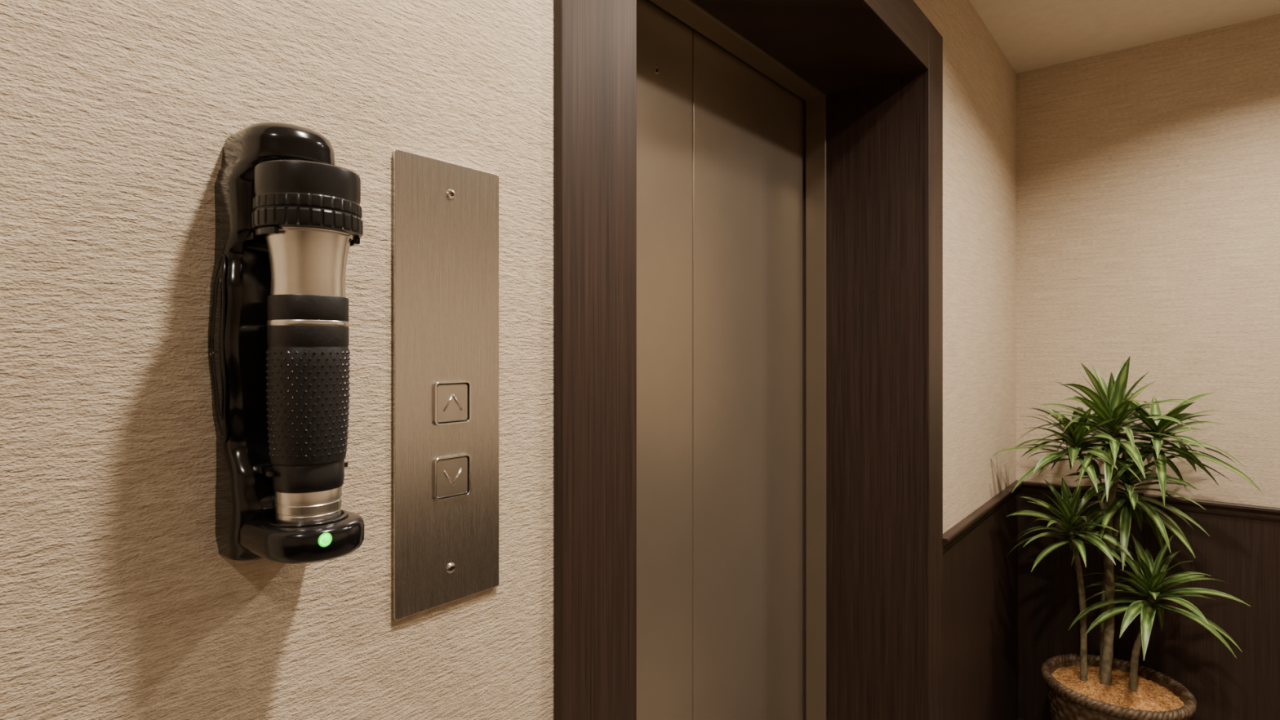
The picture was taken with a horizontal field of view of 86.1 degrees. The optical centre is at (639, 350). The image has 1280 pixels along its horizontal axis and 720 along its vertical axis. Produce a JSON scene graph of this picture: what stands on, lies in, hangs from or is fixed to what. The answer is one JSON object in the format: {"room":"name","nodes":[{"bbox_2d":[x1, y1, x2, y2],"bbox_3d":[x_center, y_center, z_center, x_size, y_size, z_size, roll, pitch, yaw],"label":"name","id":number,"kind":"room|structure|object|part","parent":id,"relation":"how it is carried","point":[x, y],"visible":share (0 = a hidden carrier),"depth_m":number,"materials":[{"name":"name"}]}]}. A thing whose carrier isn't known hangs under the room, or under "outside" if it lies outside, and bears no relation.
{"room":"elevator lobby","nodes":[
{"label":"elevator lobby","id":0,"kind":"room"},
{"bbox_2d":[0,0,1016,719],"bbox_3d":[-0.168,0.195,0.907,0.400,2.410,4.600,0,0,39],"label":"wall","id":1,"kind":"structure","parent":0,"point":[119,600],"depth_m":0.46,"materials":[{"name":"beige paper"}]},
{"bbox_2d":[207,121,364,564],"bbox_3d":[-0.221,-0.005,0.445,0.097,0.286,0.076,0,0,39],"label":"flashlight","id":2,"kind":"object","parent":1,"relation":"attached to","point":[288,218],"visible":1,"depth_m":0.43,"materials":[{"name":"black plastic"}]},
{"bbox_2d":[239,510,364,564],"bbox_3d":[-0.221,0.117,0.446,0.096,0.021,0.060,0,0,39],"label":"base","id":3,"kind":"object","parent":2,"relation":"on","point":[279,536],"depth_m":0.42,"materials":[{"name":"black plastic"}]},
{"bbox_2d":[392,149,498,620],"bbox_3d":[-0.163,0.027,0.589,0.006,0.378,0.106,0,0,39],"label":"panel","id":4,"kind":"object","parent":1,"relation":"attached to","point":[446,215],"visible":1,"depth_m":0.58,"materials":[{"name":"metal"}]},
{"bbox_2d":[554,0,636,719],"bbox_3d":[-0.045,0.306,0.731,0.012,2.188,0.118,0,0,39],"label":"door frame","id":5,"kind":"structure","parent":1,"relation":"attached to","point":[595,41],"depth_m":0.72,"materials":[{"name":"brown wood"}]},
{"bbox_2d":[636,0,805,719],"bbox_3d":[0.082,0.352,1.411,0.025,2.084,1.130,0,0,39],"label":"elevator door","id":6,"kind":"structure","parent":1,"relation":"in","point":[721,144],"depth_m":1.50,"materials":[{"name":"brown metal"}]},
{"bbox_2d":[654,66,658,74],"bbox_3d":[0.032,-0.544,1.329,0.004,0.013,0.013,0,0,39],"label":"keyhole","id":7,"kind":"object","parent":6,"relation":"attached to","point":[656,69],"visible":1,"depth_m":1.33,"materials":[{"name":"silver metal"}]},
{"bbox_3d":[-0.086,0.352,1.203,0.025,2.084,0.594,0,0,39],"label":"door panel","id":8,"kind":"part","parent":6,"relation":"part of","materials":[{"name":"brown metal"}]},
{"bbox_3d":[0.270,0.352,1.643,0.025,2.084,0.534,0,0,39],"label":"door panel","id":9,"kind":"part","parent":6,"relation":"part of","materials":[{"name":"brown metal"}]},
{"bbox_2d":[649,0,928,101],"bbox_3d":[0.220,-0.726,1.298,0.312,0.125,1.147,0,0,39],"label":"door frame","id":10,"kind":"structure","parent":1,"relation":"attached to","point":[813,49],"depth_m":1.48,"materials":[{"name":"brown wood"}]},
{"bbox_2d":[805,94,826,719],"bbox_3d":[0.471,0.365,1.813,0.055,2.069,0.030,0,0,39],"label":"door frame","id":11,"kind":"structure","parent":1,"relation":"attached to","point":[815,108],"depth_m":1.80,"materials":[{"name":"brown metal"}]},
{"bbox_2d":[826,71,924,719],"bbox_3d":[0.590,0.365,1.722,0.245,2.069,0.024,0,0,39],"label":"reveal","id":12,"kind":"object","parent":1,"relation":"attached to","point":[875,131],"visible":0.89,"depth_m":1.71,"materials":[{"name":"brown wood"}]},
{"bbox_2d":[924,20,942,719],"bbox_3d":[0.719,0.306,1.677,0.012,2.188,0.116,0,0,39],"label":"door frame","id":13,"kind":"structure","parent":1,"relation":"attached to","point":[933,77],"depth_m":1.66,"materials":[{"name":"brown wood"}]},
{"bbox_2d":[942,493,1017,719],"bbox_3d":[1.061,0.915,2.105,0.007,0.830,0.978,0,0,39],"label":"wainscoting","id":14,"kind":"structure","parent":1,"relation":"attached to","point":[980,582],"depth_m":2.06,"materials":[{"name":"brown wood"}]},
{"bbox_2d":[942,480,1022,553],"bbox_3d":[1.070,0.490,2.102,0.024,0.040,0.985,0,0,39],"label":"trim","id":15,"kind":"structure","parent":1,"relation":"attached to","point":[964,526],"depth_m":1.98,"materials":[{"name":"brown wood"}]},
{"bbox_2d":[1040,653,1196,719],"bbox_3d":[1.446,1.200,2.085,0.388,0.399,0.389,0,0,39],"label":"basket","id":16,"kind":"object","parent":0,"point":[1074,693],"depth_m":2.05,"materials":[{"name":"brown wicker"}]},
{"bbox_2d":[969,0,1279,73],"bbox_3d":[0.610,-1.060,0.278,2.400,0.100,4.600,0,0,39],"label":"ceiling","id":17,"kind":"structure","parent":0,"point":[1031,34],"depth_m":2.10,"materials":[{"name":"paint"}]},
{"bbox_2d":[1016,13,1279,507],"bbox_3d":[2.140,0.195,1.935,1.900,2.410,0.100,0,0,39],"label":"wall","id":18,"kind":"structure","parent":0,"point":[1148,175],"depth_m":2.22,"materials":[{"name":"beige paper"}]},
{"bbox_2d":[1017,480,1279,521],"bbox_3d":[2.101,0.490,1.887,1.900,0.040,0.024,0,0,39],"label":"trim","id":19,"kind":"structure","parent":18,"relation":"attached to","point":[1233,509],"depth_m":2.15,"materials":[{"name":"brown wood"}]},
{"bbox_2d":[1017,492,1279,719],"bbox_3d":[2.107,0.915,1.893,1.900,0.830,0.007,0,0,39],"label":"wainscoting","id":20,"kind":"structure","parent":18,"relation":"attached to","point":[1243,553],"depth_m":2.18,"materials":[{"name":"brown wood"}]},
{"bbox_3d":[0.571,1.450,0.310,2.500,0.100,4.600,0,0,39],"label":"floor","id":21,"kind":"structure","parent":0,"visible":0},
{"bbox_2d":[991,355,1262,719],"bbox_3d":[1.435,0.707,2.083,0.614,1.386,0.505,0,0,-11],"label":"dracaena","id":22,"kind":"object","parent":21,"relation":"on","point":[1082,686],"visible":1,"depth_m":2.06,"materials":[{"name":"plant"}]}
]}

